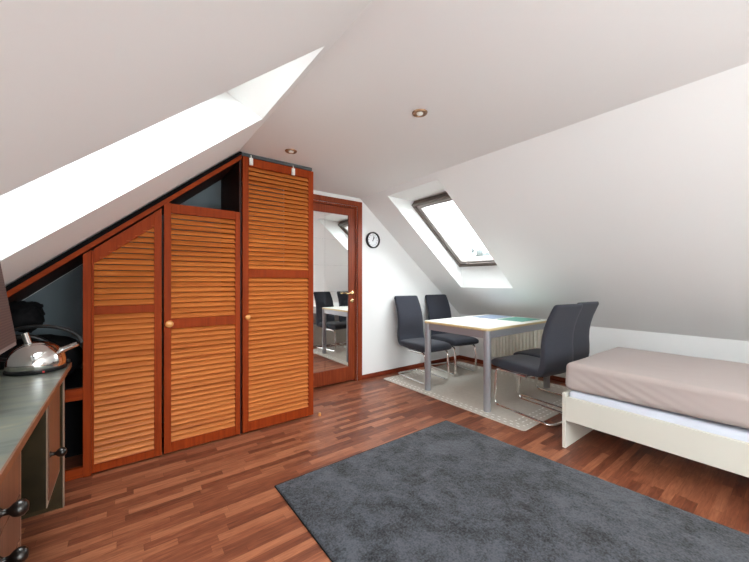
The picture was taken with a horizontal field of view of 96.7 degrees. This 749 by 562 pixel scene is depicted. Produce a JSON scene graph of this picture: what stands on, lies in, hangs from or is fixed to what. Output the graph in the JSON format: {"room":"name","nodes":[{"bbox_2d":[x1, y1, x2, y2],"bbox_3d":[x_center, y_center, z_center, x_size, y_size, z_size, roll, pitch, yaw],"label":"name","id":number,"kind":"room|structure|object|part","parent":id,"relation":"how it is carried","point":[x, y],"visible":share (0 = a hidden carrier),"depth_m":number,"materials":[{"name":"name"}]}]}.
{"room":"studio apartment","nodes":[
{"label":"studio apartment","id":0,"kind":"room"},
{"bbox_2d":[0,0,371,286],"bbox_3d":[-0.480,-0.110,0.089,2.082,2.599,6.320,0,0,-37],"label":"wall","id":1,"kind":"structure","parent":0,"point":[108,108],"depth_m":0.86,"materials":[{"name":"white paint"}]},
{"bbox_2d":[22,190,470,374],"bbox_3d":[-0.866,-0.060,3.665,5.880,2.700,0.250,0,0,-37],"label":"wall","id":2,"kind":"structure","parent":0,"point":[388,272],"depth_m":4.30,"materials":[{"name":"white paint"}]},
{"bbox_2d":[313,194,361,387],"bbox_3d":[-0.566,0.115,3.829,0.907,2.150,0.248,0,0,-37],"label":"door","id":3,"kind":"structure","parent":2,"relation":"in","point":[337,228],"depth_m":3.85,"materials":[{"name":"brown"}]},
{"bbox_2d":[313,211,347,372],"bbox_3d":[-0.536,0.113,3.800,0.550,1.795,0.020,0,0,-37],"label":"mirror","id":4,"kind":"object","parent":3,"relation":"attached to","point":[330,228],"depth_m":3.81,"materials":[{"name":"clear mirror"}]},
{"bbox_2d":[366,232,379,247],"bbox_3d":[-0.018,-0.515,4.127,0.202,0.202,0.036,0,0,-37],"label":"wall clock","id":5,"kind":"object","parent":2,"relation":"attached to","point":[372,238],"visible":1,"depth_m":4.12,"materials":[{"name":"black plastic"}]},
{"bbox_2d":[362,355,459,379],"bbox_3d":[0.583,1.163,4.594,1.848,0.055,0.016,0,0,-37],"label":"baseboard","id":6,"kind":"structure","parent":2,"relation":"attached to","point":[390,371],"depth_m":4.42,"materials":[{"name":"brown wood"}]},
{"bbox_2d":[21,359,748,561],"bbox_3d":[0.980,1.250,1.224,5.880,0.120,6.370,0,0,-37],"label":"floor","id":7,"kind":"structure","parent":0,"point":[219,500],"depth_m":2.00,"materials":[{"name":"brown wood"}]},
{"bbox_2d":[0,359,71,561],"bbox_3d":[-1.334,0.811,0.841,0.747,0.757,2.110,0,0,-37],"label":"desk","id":8,"kind":"object","parent":7,"relation":"on","point":[33,450],"visible":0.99,"depth_m":1.28,"materials":[{"name":"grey wood"}]},
{"bbox_2d":[0,263,15,353],"bbox_3d":[-1.307,0.174,1.005,0.207,0.560,0.620,0,0,-37],"label":"monitor","id":9,"kind":"object","parent":8,"relation":"on","point":[7,333],"visible":1,"depth_m":1.24,"materials":[{"name":"grey plastic"}]},
{"bbox_3d":[-0.777,0.544,0.635,0.006,0.123,0.806,0,0,-37],"label":"drawer","id":10,"kind":"part","parent":8,"relation":"part of","materials":[{"name":"brown wood"}]},
{"bbox_3d":[-0.777,0.671,0.635,0.006,0.123,0.806,0,0,-37],"label":"drawer","id":11,"kind":"part","parent":8,"relation":"part of","materials":[{"name":"brown wood"}]},
{"bbox_3d":[-0.871,0.665,0.802,0.055,0.039,0.039,0,0,-37],"label":"knob","id":12,"kind":"part","parent":8,"relation":"part of","materials":[{"name":"grey metal"}]},
{"bbox_3d":[-0.871,0.550,0.802,0.055,0.039,0.039,0,0,-37],"label":"knob","id":13,"kind":"part","parent":8,"relation":"part of","materials":[{"name":"grey metal"}]},
{"bbox_2d":[0,363,69,469],"bbox_3d":[-1.354,0.466,0.825,0.695,0.022,2.110,0,0,-37],"label":"countertop","id":14,"kind":"structure","parent":8,"relation":"on","point":[21,397],"depth_m":1.25,"materials":[{"name":"grey laminate"}]},
{"bbox_2d":[0,324,83,375],"bbox_3d":[-1.733,0.338,1.718,0.244,0.234,0.283,0,0,18],"label":"kettle","id":15,"kind":"object","parent":8,"relation":"on","point":[31,357],"visible":0.98,"depth_m":1.65,"materials":[{"name":"silver metal"}]},
{"bbox_3d":[-1.631,0.353,1.769,0.094,0.067,0.043,0,0,-37],"label":"spout","id":16,"kind":"part","parent":15,"relation":"part of","materials":[{"name":"silver metal"}]},
{"bbox_3d":[-1.909,0.834,1.569,0.648,0.712,0.025,0,0,-37],"label":"panel","id":17,"kind":"part","parent":8,"relation":"part of","materials":[{"name":"green paint"}]},
{"bbox_3d":[-1.386,0.678,1.440,0.006,0.391,0.286,0,0,-37],"label":"cupboard door","id":18,"kind":"part","parent":8,"relation":"part of","materials":[{"name":"brown wood"}]},
{"bbox_3d":[-1.291,0.698,1.358,0.055,0.037,0.037,0,0,-37],"label":"knob","id":19,"kind":"part","parent":8,"relation":"part of","materials":[{"name":"grey metal"}]},
{"bbox_2d":[6,152,312,481],"bbox_3d":[-1.698,0.087,2.452,2.449,2.206,0.676,0,0,-37],"label":"wardrobe","id":20,"kind":"object","parent":7,"relation":"on","point":[189,314],"visible":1,"depth_m":2.41,"materials":[{"name":"brown wood"}]},
{"bbox_2d":[0,334,82,375],"bbox_3d":[-2.188,0.475,2.083,0.564,0.336,0.431,0,0,-37],"label":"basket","id":21,"kind":"object","parent":20,"relation":"on","point":[75,354],"visible":0.36,"depth_m":2.12,"materials":[{"name":"black fabric"}]},
{"bbox_2d":[9,301,44,332],"bbox_3d":[-2.210,0.221,2.086,0.218,0.204,0.260,0,0,-37],"label":"bundle","id":22,"kind":"object","parent":21,"relation":"on","point":[23,313],"visible":0.62,"depth_m":2.04,"materials":[{"name":"black fabric"}]},
{"bbox_3d":[-2.077,0.372,1.933,0.364,0.132,0.058,0,0,-37],"label":"handle","id":23,"kind":"part","parent":21,"relation":"part of","materials":[{"name":"silver metal"}]},
{"bbox_3d":[-2.123,0.683,1.777,0.857,0.070,0.025,0,0,-37],"label":"shelf rail","id":24,"kind":"part","parent":20,"relation":"part of","materials":[{"name":"brown wood"}]},
{"bbox_2d":[65,368,82,389],"bbox_3d":[-2.298,0.655,2.036,0.890,0.020,0.600,0,0,-37],"label":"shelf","id":25,"kind":"object","parent":20,"relation":"attached to","point":[74,380],"depth_m":2.17,"materials":[{"name":"wood"}]},
{"bbox_3d":[-2.331,0.927,2.069,0.878,0.525,0.012,0,0,-37],"label":"panel","id":26,"kind":"part","parent":20,"relation":"part of","materials":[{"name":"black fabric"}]},
{"bbox_3d":[-1.768,0.498,2.050,0.039,1.384,0.047,0,0,-37],"label":"post","id":27,"kind":"part","parent":20,"relation":"part of","materials":[{"name":"brown wood"}]},
{"bbox_3d":[-1.615,-0.128,2.158,0.310,0.558,0.032,0,0,-37],"label":"louvre panel","id":28,"kind":"part","parent":20,"relation":"part of","materials":[{"name":"brown wood"}]},
{"bbox_3d":[-1.615,0.667,2.158,0.310,0.924,0.032,0,0,-37],"label":"louvre panel","id":29,"kind":"part","parent":20,"relation":"part of","materials":[{"name":"brown wood"}]},
{"bbox_3d":[-1.768,-0.200,2.035,1.835,1.569,0.026,0,0,-37],"label":"rail","id":30,"kind":"part","parent":20,"relation":"part of","materials":[{"name":"brown wood"}]},
{"bbox_3d":[-1.601,0.340,2.166,0.365,1.680,0.026,0,0,-37],"label":"fixed panel","id":31,"kind":"part","parent":20,"relation":"part of","materials":[{"name":"brown wood"}]},
{"bbox_3d":[-1.403,0.290,2.276,0.050,0.050,0.040,0,0,-37],"label":"knob","id":32,"kind":"part","parent":20,"relation":"part of","materials":[{"name":"orange wood"}]},
{"bbox_3d":[-1.246,0.317,2.434,0.500,1.723,0.026,0,0,-37],"label":"door","id":33,"kind":"part","parent":20,"relation":"part of","materials":[{"name":"brown wood"}]},
{"bbox_3d":[-1.245,-0.108,2.438,0.421,0.730,0.032,0,0,-37],"label":"louvre panel","id":34,"kind":"part","parent":20,"relation":"part of","materials":[{"name":"brown wood"}]},
{"bbox_3d":[-1.245,0.718,2.438,0.421,0.782,0.032,0,0,-37],"label":"louvre panel","id":35,"kind":"part","parent":20,"relation":"part of","materials":[{"name":"brown wood"}]},
{"bbox_2d":[249,155,252,165],"bbox_3d":[-0.967,-0.956,2.615,0.028,0.082,0.023,0,0,-37],"label":"clip","id":36,"kind":"object","parent":20,"relation":"attached to","point":[251,158],"visible":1,"depth_m":2.61,"materials":[{"name":"white"}]},
{"bbox_3d":[-0.790,0.100,2.779,0.605,2.156,0.026,0,0,-37],"label":"door","id":37,"kind":"part","parent":20,"relation":"part of","materials":[{"name":"brown wood"}]},
{"bbox_3d":[-0.793,-0.504,2.780,0.511,0.811,0.032,0,0,-37],"label":"louvre panel","id":38,"kind":"part","parent":20,"relation":"part of","materials":[{"name":"brown wood"}]},
{"bbox_3d":[-0.793,0.534,2.780,0.511,1.131,0.032,0,0,-37],"label":"louvre panel","id":39,"kind":"part","parent":20,"relation":"part of","materials":[{"name":"brown wood"}]},
{"bbox_3d":[-0.745,0.111,3.203,0.019,2.158,0.592,0,0,-37],"label":"panel","id":40,"kind":"part","parent":20,"relation":"part of","materials":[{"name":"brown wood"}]},
{"bbox_2d":[384,362,567,430],"bbox_3d":[1.220,1.186,3.791,1.450,0.006,1.795,0,0,-37],"label":"floor mat","id":41,"kind":"object","parent":7,"relation":"on","point":[464,390],"visible":0.74,"depth_m":3.55,"materials":[{"name":"beige fabric"}]},
{"bbox_2d":[394,295,451,384],"bbox_3d":[0.577,0.683,4.106,0.404,0.998,0.663,0,0,-31],"label":"dining chair","id":42,"kind":"object","parent":41,"relation":"on","point":[410,332],"visible":0.92,"depth_m":4.21,"materials":[{"name":"black leather"}]},
{"bbox_3d":[0.455,0.494,4.306,0.402,0.619,0.193,0,0,-31],"label":"backrest","id":43,"kind":"part","parent":42,"relation":"part of","materials":[{"name":"grey fabric"}]},
{"bbox_3d":[0.583,0.996,4.095,0.370,0.374,0.597,0,0,-31],"label":"frame","id":44,"kind":"part","parent":42,"relation":"part of","materials":[{"name":"silver metal"}]},
{"bbox_3d":[0.612,0.765,4.049,0.404,0.097,0.530,0,0,-31],"label":"seat","id":45,"kind":"part","parent":42,"relation":"part of","materials":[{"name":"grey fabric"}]},
{"bbox_2d":[425,294,478,375],"bbox_3d":[1.023,0.683,4.487,0.404,0.998,0.663,0,0,-28],"label":"dining chair","id":46,"kind":"object","parent":41,"relation":"on","point":[438,306],"visible":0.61,"depth_m":4.58,"materials":[{"name":"grey fabric"}]},
{"bbox_3d":[0.913,0.494,4.695,0.402,0.619,0.193,0,0,-28],"label":"backrest","id":47,"kind":"part","parent":46,"relation":"part of","materials":[{"name":"grey fabric"}]},
{"bbox_3d":[1.029,0.996,4.476,0.370,0.374,0.597,0,0,-28],"label":"frame","id":48,"kind":"part","parent":46,"relation":"part of","materials":[{"name":"silver metal"}]},
{"bbox_3d":[1.054,0.765,4.428,0.404,0.097,0.530,0,0,-28],"label":"seat","id":49,"kind":"part","parent":46,"relation":"part of","materials":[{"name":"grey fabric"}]},
{"bbox_2d":[425,314,549,411],"bbox_3d":[1.252,0.804,3.674,1.200,0.758,0.820,0,0,-37],"label":"dining table","id":50,"kind":"object","parent":41,"relation":"on","point":[485,328],"visible":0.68,"depth_m":3.35,"materials":[{"name":"white wood"}]},
{"bbox_3d":[0.582,0.816,3.631,0.066,0.733,0.066,0,0,-37],"label":"leg","id":51,"kind":"part","parent":50,"relation":"part of","materials":[{"name":"silver metal"}]},
{"bbox_3d":[1.029,0.816,3.041,0.066,0.733,0.066,0,0,-37],"label":"leg","id":52,"kind":"part","parent":50,"relation":"part of","materials":[{"name":"silver metal"}]},
{"bbox_2d":[473,315,510,318],"bbox_3d":[1.420,0.423,4.020,0.395,0.003,0.300,0,0,-37],"label":"placemat","id":53,"kind":"object","parent":50,"relation":"on","point":[482,316],"visible":1,"depth_m":4.03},
{"bbox_2d":[498,317,539,321],"bbox_3d":[1.625,0.423,3.749,0.395,0.003,0.300,0,0,-37],"label":"placemat","id":54,"kind":"object","parent":50,"relation":"on","point":[519,319],"visible":1,"depth_m":3.71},
{"bbox_3d":[1.922,0.816,3.717,0.066,0.733,0.066,0,0,-37],"label":"leg","id":55,"kind":"part","parent":50,"relation":"part of","materials":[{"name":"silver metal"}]},
{"bbox_2d":[491,304,582,426],"bbox_3d":[1.446,0.683,3.010,0.404,0.998,0.663,0,0,-29],"label":"dining chair","id":56,"kind":"object","parent":41,"relation":"on","point":[557,336],"visible":0.94,"depth_m":2.80,"materials":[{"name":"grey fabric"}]},
{"bbox_3d":[1.415,0.765,3.069,0.404,0.097,0.530,0,0,-29],"label":"seat","id":57,"kind":"part","parent":56,"relation":"part of","materials":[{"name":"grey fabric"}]},
{"bbox_3d":[1.441,0.996,3.021,0.370,0.374,0.597,0,0,-29],"label":"frame","id":58,"kind":"part","parent":56,"relation":"part of","materials":[{"name":"silver metal"}]},
{"bbox_3d":[1.559,0.494,2.804,0.402,0.619,0.193,0,0,-29],"label":"backrest","id":59,"kind":"part","parent":56,"relation":"part of","materials":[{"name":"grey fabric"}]},
{"bbox_2d":[513,301,598,409],"bbox_3d":[1.787,0.683,3.312,0.404,0.998,0.663,0,0,-32],"label":"dining chair","id":60,"kind":"object","parent":41,"relation":"on","point":[581,344],"visible":0.41,"depth_m":3.13,"materials":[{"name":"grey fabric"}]},
{"bbox_3d":[1.752,0.765,3.369,0.404,0.097,0.530,0,0,-32],"label":"seat","id":61,"kind":"part","parent":60,"relation":"part of","materials":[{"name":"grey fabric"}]},
{"bbox_3d":[1.781,0.996,3.322,0.370,0.374,0.597,0,0,-32],"label":"frame","id":62,"kind":"part","parent":60,"relation":"part of","materials":[{"name":"silver metal"}]},
{"bbox_3d":[1.912,0.494,3.112,0.402,0.619,0.193,0,0,-32],"label":"backrest","id":63,"kind":"part","parent":60,"relation":"part of","materials":[{"name":"grey fabric"}]},
{"bbox_2d":[275,420,748,561],"bbox_3d":[0.764,1.183,1.540,1.674,0.014,2.267,0,0,-37],"label":"area rug","id":64,"kind":"object","parent":7,"relation":"on","point":[445,491],"visible":1,"depth_m":1.70,"materials":[{"name":"black carpet"}]},
{"bbox_2d":[562,389,748,477],"bbox_3d":[2.406,0.880,1.893,1.078,0.620,2.077,0,0,-37],"label":"bed","id":65,"kind":"object","parent":7,"relation":"on","point":[580,417],"visible":0.5,"depth_m":1.98,"materials":[{"name":"white wood"}]},
{"bbox_3d":[1.787,0.993,2.712,1.078,0.395,0.024,0,0,-37],"label":"foot panel","id":66,"kind":"part","parent":65,"relation":"part of","materials":[{"name":"white wood"}]},
{"bbox_2d":[569,390,748,442],"bbox_3d":[2.403,0.871,1.892,1.032,0.187,2.019,0,0,-37],"label":"mattress","id":67,"kind":"object","parent":65,"relation":"on","point":[739,433],"visible":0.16,"depth_m":1.95,"materials":[{"name":"white fabric"}]},
{"bbox_2d":[566,347,748,428],"bbox_3d":[2.395,0.677,1.899,1.044,0.195,2.041,0,0,-37],"label":"mattress","id":68,"kind":"object","parent":67,"relation":"on","point":[715,390],"visible":1,"depth_m":2.09,"materials":[{"name":"beige fabric"}]},
{"bbox_2d":[237,0,748,198],"bbox_3d":[0.981,-1.155,1.193,1.580,0.300,6.320,0,0,-37],"label":"ceiling","id":69,"kind":"structure","parent":0,"point":[489,76],"depth_m":1.63,"materials":[{"name":"white paint"}]},
{"bbox_2d":[285,149,296,153],"bbox_3d":[-0.642,-0.998,2.561,0.092,0.015,0.092,0,0,-37],"label":"recessed light","id":70,"kind":"object","parent":69,"relation":"in","point":[289,151],"visible":1,"depth_m":2.55,"materials":[{"name":"brown metal"}]},
{"bbox_2d":[412,109,427,116],"bbox_3d":[0.270,-0.998,1.981,0.092,0.015,0.092,0,0,-37],"label":"recessed light","id":71,"kind":"object","parent":69,"relation":"in","point":[418,112],"visible":1,"depth_m":1.97,"materials":[{"name":"brown metal"}]},
{"bbox_2d":[360,63,748,377],"bbox_3d":[2.455,-0.074,2.308,2.118,2.529,6.320,0,0,-37],"label":"wall","id":72,"kind":"structure","parent":0,"point":[639,210],"depth_m":2.65,"materials":[{"name":"white paint"}]},
{"bbox_2d":[412,192,496,266],"bbox_3d":[1.037,-0.588,3.917,0.941,0.785,0.747,0,0,-37],"label":"window","id":73,"kind":"structure","parent":72,"relation":"in","point":[420,206],"depth_m":4.09,"materials":[{"name":"brown"}]},
{"bbox_2d":[460,355,565,382],"bbox_3d":[3.099,1.163,2.785,0.016,0.055,5.904,0,0,-37],"label":"baseboard","id":74,"kind":"structure","parent":72,"relation":"attached to","point":[556,378],"depth_m":4.68,"materials":[{"name":"brown wood"}]},
{"bbox_2d":[491,329,542,356],"bbox_3d":[1.873,0.862,4.335,0.098,0.654,0.884,0,0,-37],"label":"radiator","id":75,"kind":"object","parent":72,"relation":"attached to","point":[507,345],"visible":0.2,"depth_m":4.33,"materials":[{"name":"white metal"}]},
{"label":"outside","id":76,"kind":"structure","parent":0,"visible":0},
{"bbox_3d":[1.944,7.290,14.008,140.000,0.200,140.000,0,0,-37],"label":"ground","id":77,"kind":"structure","parent":76,"visible":0},
{"bbox_2d":[471,247,482,256],"bbox_3d":[7.267,2.289,24.994,2.677,9.816,2.593,0,0,17],"label":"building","id":78,"kind":"structure","parent":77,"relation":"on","point":[479,252],"depth_m":24.18,"materials":[{"name":"white"}]}
]}

